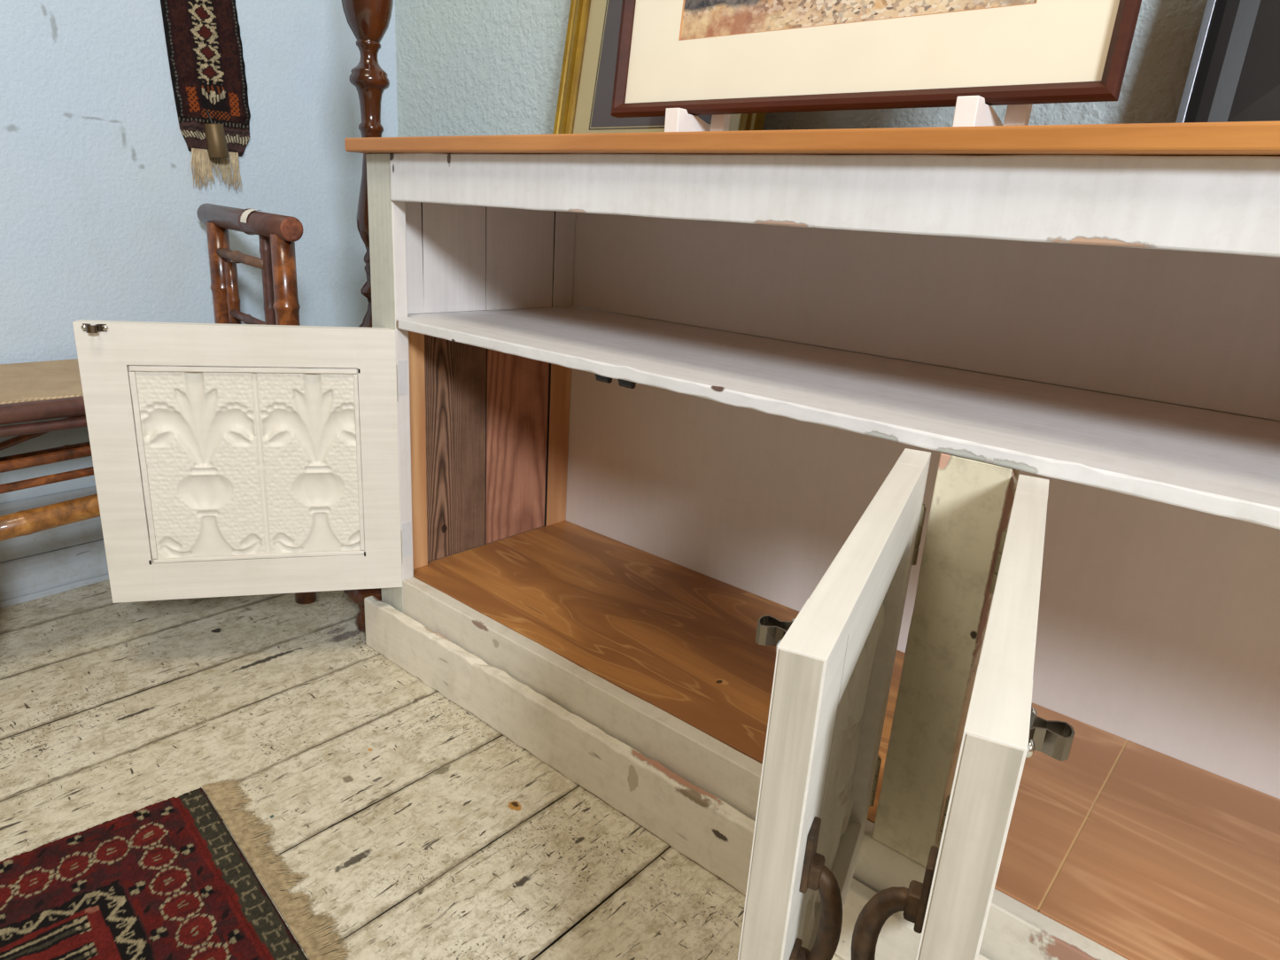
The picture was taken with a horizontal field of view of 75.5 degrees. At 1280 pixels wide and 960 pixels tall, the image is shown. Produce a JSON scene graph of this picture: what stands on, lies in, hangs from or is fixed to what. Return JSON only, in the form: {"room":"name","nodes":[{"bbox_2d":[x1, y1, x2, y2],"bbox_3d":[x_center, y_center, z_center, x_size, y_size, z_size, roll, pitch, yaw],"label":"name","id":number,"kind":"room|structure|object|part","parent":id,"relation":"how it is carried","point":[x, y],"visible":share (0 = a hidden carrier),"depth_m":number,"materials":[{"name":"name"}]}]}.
{"room":"living room","nodes":[
{"label":"living room","id":0,"kind":"room"},
{"bbox_2d":[0,0,397,503],"bbox_3d":[-1.554,-0.890,0.828,0.120,2.620,3.200,17,22,35],"label":"wall","id":1,"kind":"structure","parent":0,"point":[100,203],"depth_m":1.63,"materials":[{"name":"blue paint"}]},
{"bbox_2d":[0,486,108,608],"bbox_3d":[-1.602,0.269,1.107,0.029,0.201,3.100,17,22,35],"label":"baseboard","id":2,"kind":"structure","parent":1,"relation":"attached to","point":[50,562],"depth_m":1.64,"materials":[{"name":"paint"}]},
{"bbox_2d":[160,0,250,192],"bbox_3d":[-0.859,-0.847,1.653,0.043,0.511,0.167,17,22,35],"label":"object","id":3,"kind":"object","parent":1,"relation":"hanging from","point":[204,42],"visible":1,"depth_m":1.68,"materials":[{"name":"fabric"}]},
{"bbox_2d":[0,579,843,959],"bbox_3d":[-0.214,0.823,0.077,3.950,0.061,3.200,18,22,38],"label":"floor","id":4,"kind":"structure","parent":0,"point":[426,833],"depth_m":1.17,"materials":[{"name":"white paint"}]},
{"bbox_2d":[0,203,316,604],"bbox_3d":[-0.961,-0.104,1.482,0.400,0.764,0.618,18,22,38],"label":"chair","id":5,"kind":"object","parent":4,"relation":"on","point":[29,391],"visible":0.41,"depth_m":1.46,"materials":[{"name":"wood"}]},
{"bbox_3d":[-0.977,-0.182,1.468,0.322,0.014,0.540,18,22,38],"label":"seat","id":6,"kind":"part","parent":5,"relation":"part of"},
{"bbox_3d":[-0.853,-0.132,1.377,0.035,0.034,0.550,18,22,38],"label":"seat rail","id":7,"kind":"part","parent":5,"relation":"part of","materials":[{"name":"brown wood"}]},
{"bbox_3d":[-0.855,-0.107,1.385,0.019,0.019,0.550,18,22,38],"label":"seat rail","id":8,"kind":"part","parent":5,"relation":"part of","materials":[{"name":"brown wood"}]},
{"bbox_3d":[-0.873,-0.171,1.771,0.045,0.728,0.046,18,22,38],"label":"post","id":9,"kind":"part","parent":5,"relation":"part of","materials":[{"name":"brown wood"}]},
{"bbox_3d":[-0.832,-0.317,1.699,0.025,0.255,0.026,18,22,38],"label":"post","id":10,"kind":"part","parent":5,"relation":"part of","materials":[{"name":"brown wood"}]},
{"bbox_3d":[-0.750,-0.493,1.575,0.376,0.052,0.059,18,22,38],"label":"rail","id":11,"kind":"part","parent":5,"relation":"part of","materials":[{"name":"brown wood"}]},
{"bbox_3d":[-0.712,-0.311,1.593,0.023,0.322,0.024,18,22,38],"label":"post","id":12,"kind":"part","parent":5,"relation":"part of","materials":[{"name":"brown wood"}]},
{"bbox_3d":[-0.613,-0.442,1.455,0.005,0.042,0.042,19,23,40],"label":"rail","id":13,"kind":"part","parent":5,"relation":"part of","materials":[{"name":"brown wood"}]},
{"bbox_3d":[-0.664,-0.097,1.590,0.045,0.722,0.046,18,22,38],"label":"post","id":14,"kind":"part","parent":5,"relation":"part of","materials":[{"name":"brown wood"}]},
{"bbox_2d":[0,778,351,959],"bbox_3d":[-0.658,0.602,0.566,0.998,0.009,0.810,-13,24,-42],"label":"rug","id":15,"kind":"object","parent":4,"relation":"on","point":[167,880],"visible":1,"depth_m":0.96,"materials":[{"name":"fabric"}]},
{"bbox_2d":[341,0,393,633],"bbox_3d":[-0.456,-0.463,1.414,0.160,1.550,0.160,18,22,38],"label":"turned post","id":16,"kind":"object","parent":4,"relation":"on","point":[368,20],"visible":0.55,"depth_m":1.34,"materials":[{"name":"brown wood"}]},
{"bbox_2d":[72,120,1279,959],"bbox_3d":[0.241,0.111,0.868,2.237,0.884,0.901,18,22,38],"label":"sideboard","id":17,"kind":"object","parent":4,"relation":"on","point":[915,661],"visible":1,"depth_m":1.08,"materials":[{"name":"white wood"}]},
{"bbox_3d":[-0.613,-0.209,1.286,0.331,0.062,0.024,-1,18,-16],"label":"rail","id":18,"kind":"part","parent":17,"relation":"part of","materials":[{"name":"paint"}]},
{"bbox_3d":[-0.625,-0.025,1.342,0.334,0.330,0.010,-1,18,-16],"label":"tin panel","id":19,"kind":"part","parent":17,"relation":"part of","materials":[{"name":"paint"}]},
{"bbox_3d":[-0.638,0.160,1.403,0.331,0.065,0.024,-1,18,-16],"label":"rail","id":20,"kind":"part","parent":17,"relation":"part of","materials":[{"name":"paint"}]},
{"bbox_3d":[-0.420,-0.104,1.403,0.070,0.840,0.026,18,22,38],"label":"corner post","id":21,"kind":"part","parent":17,"relation":"part of","materials":[{"name":"paint"}]},
{"bbox_3d":[-0.296,-0.153,1.584,0.008,0.840,0.420,18,22,38],"label":"panel","id":22,"kind":"part","parent":17,"relation":"part of","materials":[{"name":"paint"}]},
{"bbox_2d":[552,0,765,133],"bbox_3d":[0.044,-0.799,1.404,0.470,0.497,0.092,18,23,39],"label":"framed picture","id":23,"kind":"object","parent":17,"relation":"on","point":[588,68],"visible":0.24,"depth_m":1.52,"materials":[{"name":"gold wood"}]},
{"bbox_3d":[-0.115,-0.852,1.536,0.042,0.500,0.020,18,14,39],"label":"frame moulding","id":24,"kind":"part","parent":23,"relation":"part of","materials":[{"name":"gold metal"}]},
{"bbox_2d":[590,0,712,127],"bbox_3d":[0.046,-0.787,1.410,0.294,0.348,0.002,18,14,39],"label":"print","id":25,"kind":"object","parent":23,"relation":"attached to","point":[601,117],"depth_m":1.50},
{"bbox_3d":[0.203,-0.746,1.270,0.042,0.500,0.020,18,14,39],"label":"frame moulding","id":26,"kind":"part","parent":23,"relation":"part of","materials":[{"name":"gold metal"}]},
{"bbox_3d":[0.287,0.447,0.914,1.862,0.096,0.026,18,22,38],"label":"rail","id":27,"kind":"part","parent":17,"relation":"part of","materials":[{"name":"paint"}]},
{"bbox_3d":[0.093,0.294,0.488,0.010,0.039,0.018,11,19,22],"label":"handle plate","id":28,"kind":"part","parent":17,"relation":"part of","materials":[{"name":"metal"}]},
{"bbox_2d":[344,120,1279,155],"bbox_3d":[0.473,-0.318,0.835,2.054,0.020,0.484,18,22,38],"label":"countertop","id":29,"kind":"structure","parent":17,"relation":"on","point":[1232,138],"depth_m":0.73,"materials":[{"name":"brown wood"}]},
{"bbox_3d":[0.098,0.211,0.462,0.010,0.039,0.018,11,19,22],"label":"handle plate","id":30,"kind":"part","parent":17,"relation":"part of","materials":[{"name":"metal"}]},
{"bbox_3d":[0.105,0.254,0.471,0.020,0.078,0.012,11,19,22],"label":"handle","id":31,"kind":"part","parent":17,"relation":"part of","materials":[{"name":"metal"}]},
{"bbox_3d":[0.147,0.426,0.725,0.024,0.065,0.331,11,19,23],"label":"rail","id":32,"kind":"part","parent":17,"relation":"part of","materials":[{"name":"paint"}]},
{"bbox_2d":[395,306,1279,529],"bbox_3d":[0.450,-0.066,0.912,1.929,0.019,0.430,18,22,38],"label":"shelf","id":33,"kind":"object","parent":17,"relation":"attached to","point":[995,427],"depth_m":0.96,"materials":[{"name":"paint"}]},
{"bbox_3d":[0.157,0.241,0.667,0.010,0.330,0.334,11,19,23],"label":"tin panel","id":34,"kind":"part","parent":17,"relation":"part of","materials":[{"name":"paint"}]},
{"bbox_2d":[664,95,1032,131],"bbox_3d":[0.263,-0.575,0.978,0.454,0.358,0.155,18,22,38],"label":"easel","id":35,"kind":"object","parent":17,"relation":"on","point":[970,111],"visible":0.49,"depth_m":0.88,"materials":[{"name":"white wood"}]},
{"bbox_2d":[611,0,1141,117],"bbox_3d":[0.240,-0.688,0.937,0.659,0.499,0.062,18,22,38],"label":"framed picture","id":36,"kind":"object","parent":35,"relation":"on","point":[697,57],"visible":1,"depth_m":0.95,"materials":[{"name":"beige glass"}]},
{"bbox_3d":[-0.003,-0.766,1.133,0.017,0.500,0.019,18,17,38],"label":"frame moulding","id":37,"kind":"part","parent":36,"relation":"part of","materials":[{"name":"brown wood"}]},
{"bbox_3d":[0.211,-0.455,0.994,0.659,0.017,0.019,18,17,38],"label":"frame moulding","id":38,"kind":"part","parent":36,"relation":"part of","materials":[{"name":"brown wood"}]},
{"bbox_3d":[0.481,-0.610,0.741,0.017,0.500,0.019,18,17,38],"label":"frame moulding","id":39,"kind":"part","parent":36,"relation":"part of","materials":[{"name":"brown wood"}]},
{"bbox_3d":[0.172,0.057,0.608,0.024,0.062,0.331,11,19,23],"label":"rail","id":40,"kind":"part","parent":17,"relation":"part of","materials":[{"name":"paint"}]},
{"bbox_3d":[0.123,0.241,0.426,0.027,0.081,0.012,12,19,24],"label":"handle","id":41,"kind":"part","parent":17,"relation":"part of","materials":[{"name":"metal"}]},
{"bbox_3d":[0.138,0.200,0.406,0.010,0.039,0.018,12,19,24],"label":"handle plate","id":42,"kind":"part","parent":17,"relation":"part of","materials":[{"name":"metal"}]},
{"bbox_3d":[0.576,0.161,1.157,1.978,0.547,0.006,18,22,38],"label":"panel","id":43,"kind":"part","parent":17,"relation":"part of","materials":[{"name":"paint"}]},
{"bbox_3d":[0.602,-0.232,1.033,1.978,0.246,0.006,18,22,38],"label":"panel","id":44,"kind":"part","parent":17,"relation":"part of","materials":[{"name":"paint"}]},
{"bbox_3d":[0.246,0.081,0.545,0.024,0.062,0.331,12,19,24],"label":"rail","id":45,"kind":"part","parent":17,"relation":"part of","materials":[{"name":"paint"}]},
{"bbox_2d":[1175,0,1279,123],"bbox_3d":[0.929,-0.576,0.681,0.723,0.620,0.102,18,22,38],"label":"framed picture","id":46,"kind":"object","parent":17,"relation":"on","point":[1234,73],"visible":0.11,"depth_m":0.91,"materials":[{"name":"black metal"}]},
{"bbox_3d":[0.892,-0.330,0.733,0.720,0.112,0.029,18,15,38],"label":"frame moulding","id":47,"kind":"part","parent":46,"relation":"part of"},
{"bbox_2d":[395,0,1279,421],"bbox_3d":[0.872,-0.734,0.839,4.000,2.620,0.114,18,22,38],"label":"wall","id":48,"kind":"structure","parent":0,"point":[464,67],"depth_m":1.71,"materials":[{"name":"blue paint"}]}
]}

